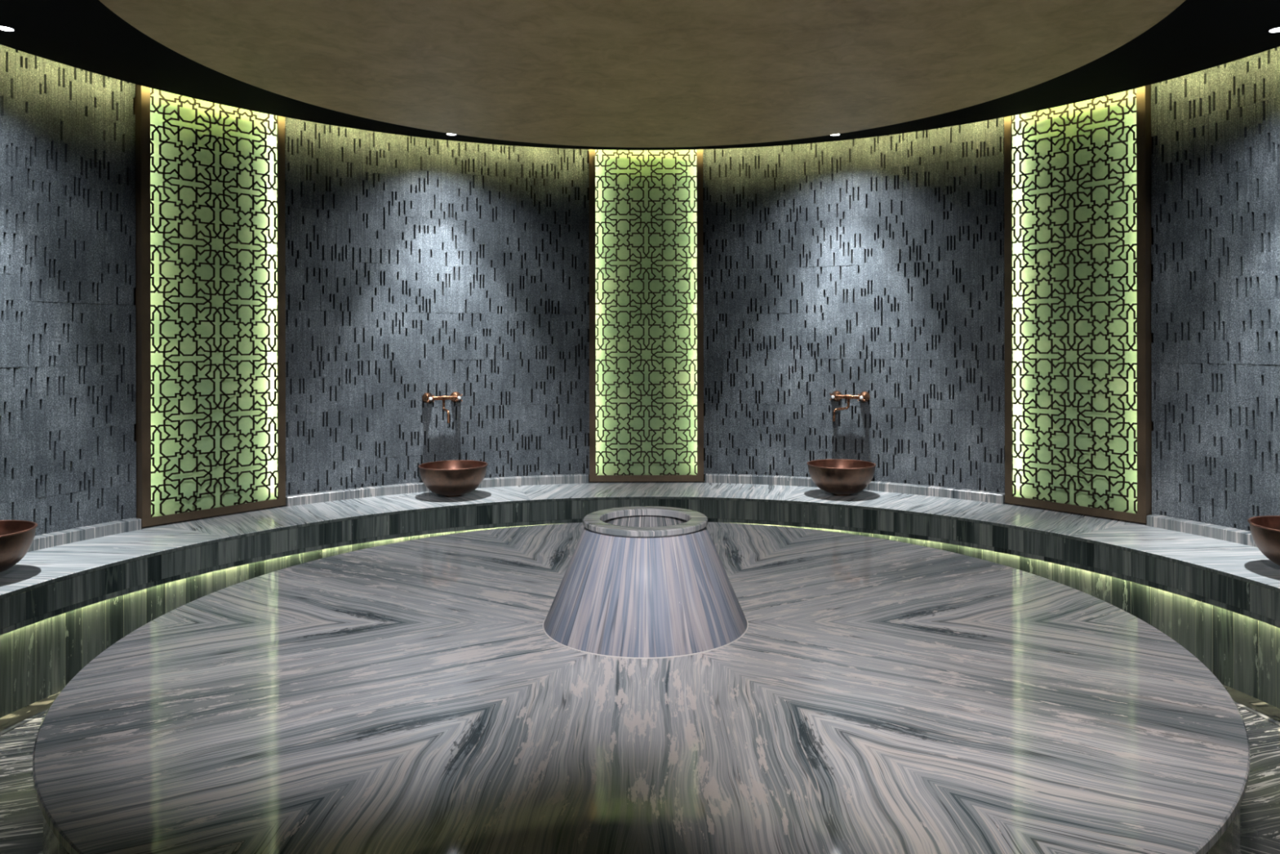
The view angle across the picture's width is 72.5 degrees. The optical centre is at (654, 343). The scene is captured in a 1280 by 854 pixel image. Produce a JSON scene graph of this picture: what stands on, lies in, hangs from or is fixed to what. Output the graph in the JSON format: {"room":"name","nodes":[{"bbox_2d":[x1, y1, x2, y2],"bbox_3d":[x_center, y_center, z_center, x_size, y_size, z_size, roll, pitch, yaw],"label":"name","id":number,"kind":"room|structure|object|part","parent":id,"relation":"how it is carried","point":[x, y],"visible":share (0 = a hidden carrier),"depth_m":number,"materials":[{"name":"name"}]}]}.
{"room":"spa","nodes":[
{"label":"spa","id":0,"kind":"room"},
{"bbox_2d":[0,44,136,535],"bbox_3d":[-3.454,-0.334,3.871,0.309,2.790,2.805,0,0,8],"label":"wall","id":1,"kind":"structure","parent":0,"point":[68,446],"depth_m":4.88,"materials":[{"name":"stone"}]},
{"bbox_2d":[27,517,141,551],"bbox_3d":[-3.410,1.071,3.859,0.361,0.062,2.782,0,0,8],"label":"baseboard","id":2,"kind":"structure","parent":1,"relation":"attached to","point":[45,540],"depth_m":4.90,"materials":[{"name":"stone"}]},
{"bbox_2d":[133,97,135,441],"bbox_3d":[-2.920,-0.316,5.658,0.032,2.830,0.973,0,0,38],"label":"trim","id":3,"kind":"structure","parent":1,"relation":"attached to","point":[133,98],"depth_m":5.32,"materials":[{"name":"black"}]},
{"bbox_2d":[284,116,589,495],"bbox_3d":[-1.581,-0.338,6.537,2.276,2.790,0.210,0,0,-26],"label":"wall","id":4,"kind":"structure","parent":0,"point":[415,266],"depth_m":6.58,"materials":[{"name":"stone"}]},
{"bbox_2d":[284,473,588,506],"bbox_3d":[-1.559,1.067,6.499,2.242,0.062,0.263,0,0,-26],"label":"baseboard","id":5,"kind":"structure","parent":4,"relation":"attached to","point":[395,489],"depth_m":6.40,"materials":[{"name":"stone"}]},
{"bbox_2d":[422,391,462,422],"bbox_3d":[-1.571,0.475,6.520,0.294,0.222,0.207,0,0,-26],"label":"tap","id":6,"kind":"object","parent":4,"relation":"attached to","point":[427,397],"visible":1,"depth_m":6.54,"materials":[{"name":"orange metal"}]},
{"bbox_3d":[-1.552,0.495,6.492,0.020,0.180,0.141,0,0,-30],"label":"spout","id":7,"kind":"part","parent":6,"relation":"part of","materials":[{"name":"orange metal"}]},
{"bbox_2d":[0,0,1279,150],"bbox_3d":[-0.040,-1.620,3.397,7.755,0.232,7.760,0,0,0],"label":"ceiling","id":8,"kind":"structure","parent":0,"point":[1197,35],"depth_m":4.64,"materials":[{"name":"black paint"}]},
{"bbox_2d":[0,25,17,31],"bbox_3d":[-3.080,-1.496,4.138,0.092,0.004,0.092,0,0,0],"label":"recessed light","id":9,"kind":"object","parent":8,"relation":"in","point":[8,28],"visible":1,"depth_m":4.14,"materials":[{"name":"white"}]},
{"bbox_2d":[444,133,457,135],"bbox_3d":[-1.450,-1.499,6.230,0.092,0.004,0.092,0,0,0],"label":"recessed light","id":10,"kind":"object","parent":8,"relation":"in","point":[447,134],"visible":0.66,"depth_m":6.23,"materials":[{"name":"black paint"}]},
{"bbox_2d":[98,0,1185,147],"bbox_3d":[-0.039,-1.351,3.397,3.866,0.304,3.866,0,0,0],"label":"ceiling disc","id":11,"kind":"object","parent":8,"relation":"attached to","point":[627,73],"visible":1,"depth_m":3.65,"materials":[{"name":"beige paint"}]},
{"bbox_2d":[829,133,841,136],"bbox_3d":[1.296,-1.504,6.266,0.092,0.004,0.092,0,0,0],"label":"recessed light","id":12,"kind":"object","parent":8,"relation":"in","point":[835,135],"visible":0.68,"depth_m":6.28,"materials":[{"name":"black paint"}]},
{"bbox_2d":[1266,26,1279,33],"bbox_3d":[2.989,-1.507,4.186,0.092,0.004,0.092,0,0,0],"label":"recessed light","id":13,"kind":"object","parent":8,"relation":"in","point":[1277,29],"visible":1,"depth_m":4.19,"materials":[{"name":"white"}]},
{"bbox_2d":[0,684,1279,853],"bbox_3d":[-0.034,1.664,3.397,7.600,0.001,7.600,0,0,0],"label":"floor","id":14,"kind":"structure","parent":0,"point":[21,816],"depth_m":3.30,"materials":[{"name":"stone"}]},
{"bbox_2d":[0,480,1279,717],"bbox_3d":[-0.034,1.380,3.446,7.170,0.569,7.071,0,0,0],"label":"stone bench","id":15,"kind":"object","parent":14,"relation":"on","point":[63,606],"visible":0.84,"depth_m":4.90,"materials":[{"name":"stone"}]},
{"bbox_2d":[0,520,37,572],"bbox_3d":[-3.194,0.987,4.091,0.492,0.226,0.492,0,0,-38],"label":"copper bowl","id":16,"kind":"object","parent":15,"relation":"on","point":[16,536],"visible":1,"depth_m":4.09,"materials":[{"name":"brown metal"}]},
{"bbox_2d":[134,84,285,527],"bbox_3d":[-2.812,-0.303,5.573,0.095,2.788,0.900,0,0,38],"label":"screen","id":17,"kind":"object","parent":15,"relation":"on","point":[210,289],"visible":0.96,"depth_m":5.56,"materials":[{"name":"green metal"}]},
{"bbox_2d":[417,459,488,497],"bbox_3d":[-1.454,0.984,6.304,0.492,0.226,0.492,0,0,-19],"label":"copper bowl","id":18,"kind":"object","parent":15,"relation":"on","point":[449,478],"visible":1,"depth_m":6.15,"materials":[{"name":"brown metal"}]},
{"bbox_3d":[-0.035,1.105,3.446,7.170,0.020,7.071,0,0,0],"label":"seat","id":19,"kind":"part","parent":15,"relation":"part of","materials":[{"name":"stone"}]},
{"bbox_2d":[588,149,703,481],"bbox_3d":[-0.066,-0.309,6.923,0.900,2.788,0.095,0,0,0],"label":"screen","id":20,"kind":"object","parent":15,"relation":"on","point":[646,257],"visible":0.94,"depth_m":6.96,"materials":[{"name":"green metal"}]},
{"bbox_2d":[806,458,875,496],"bbox_3d":[1.353,0.979,6.319,0.492,0.226,0.492,0,0,0],"label":"copper bowl","id":21,"kind":"object","parent":15,"relation":"on","point":[837,477],"visible":1,"depth_m":6.16,"materials":[{"name":"brown metal"}]},
{"bbox_2d":[1004,84,1152,523],"bbox_3d":[2.702,-0.314,5.618,0.095,2.788,0.900,0,0,-39],"label":"screen","id":22,"kind":"object","parent":15,"relation":"on","point":[1078,423],"visible":0.94,"depth_m":5.60,"materials":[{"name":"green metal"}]},
{"bbox_2d":[1247,515,1279,565],"bbox_3d":[3.113,0.975,4.142,0.492,0.226,0.492,0,0,19],"label":"copper bowl","id":23,"kind":"object","parent":15,"relation":"on","point":[1264,530],"visible":1,"depth_m":4.15,"materials":[{"name":"brown metal"}]},
{"bbox_2d":[32,521,1249,853],"bbox_3d":[-0.034,1.374,3.397,3.888,0.581,3.888,0,0,0],"label":"platform","id":24,"kind":"object","parent":14,"relation":"on","point":[877,695],"visible":0.88,"depth_m":2.52,"materials":[{"name":"grey stone"}]},
{"bbox_2d":[542,506,748,658],"bbox_3d":[-0.035,0.879,3.397,0.796,0.407,0.796,0,0,0],"label":"stone basin","id":25,"kind":"object","parent":24,"relation":"on","point":[637,582],"visible":1,"depth_m":3.15,"materials":[{"name":"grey stone"}]},
{"bbox_2d":[702,117,1004,493],"bbox_3d":[1.455,-0.344,6.561,2.276,2.790,0.210,0,0,25],"label":"wall","id":26,"kind":"structure","parent":0,"point":[873,265],"depth_m":6.59,"materials":[{"name":"stone"}]},
{"bbox_2d":[588,186,704,479],"bbox_3d":[-0.067,-0.321,7.059,0.973,2.830,0.036,0,0,0],"label":"trim","id":27,"kind":"structure","parent":26,"relation":"attached to","point":[703,187],"depth_m":7.05,"materials":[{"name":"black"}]},
{"bbox_2d":[829,391,870,421],"bbox_3d":[1.458,0.469,6.563,0.294,0.222,0.164,0,0,25],"label":"tap","id":28,"kind":"object","parent":26,"relation":"attached to","point":[836,396],"visible":1,"depth_m":6.56,"materials":[{"name":"orange metal"}]},
{"bbox_3d":[1.402,0.490,6.553,0.141,0.180,0.020,0,0,-15],"label":"spout","id":29,"kind":"part","parent":28,"relation":"part of","materials":[{"name":"orange metal"}]},
{"bbox_2d":[704,473,1005,503],"bbox_3d":[1.440,1.062,6.523,2.242,0.062,0.263,0,0,25],"label":"baseboard","id":30,"kind":"structure","parent":26,"relation":"attached to","point":[905,488],"depth_m":6.43,"materials":[{"name":"stone"}]},
{"bbox_2d":[1151,137,1153,431],"bbox_3d":[2.809,-0.326,5.704,0.032,2.830,0.973,0,0,-39],"label":"trim","id":31,"kind":"structure","parent":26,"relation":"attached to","point":[1152,137],"depth_m":5.37,"materials":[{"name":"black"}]},
{"bbox_2d":[1151,46,1279,531],"bbox_3d":[3.370,-0.347,3.898,0.321,2.790,2.858,0,0,-8],"label":"wall","id":32,"kind":"structure","parent":0,"point":[1215,131],"depth_m":4.95,"materials":[{"name":"stone"}]},
{"bbox_2d":[1146,514,1257,547],"bbox_3d":[3.332,1.058,3.885,0.372,0.062,2.835,0,0,-8],"label":"baseboard","id":33,"kind":"structure","parent":32,"relation":"attached to","point":[1207,530],"depth_m":4.95,"materials":[{"name":"stone"}]}
]}

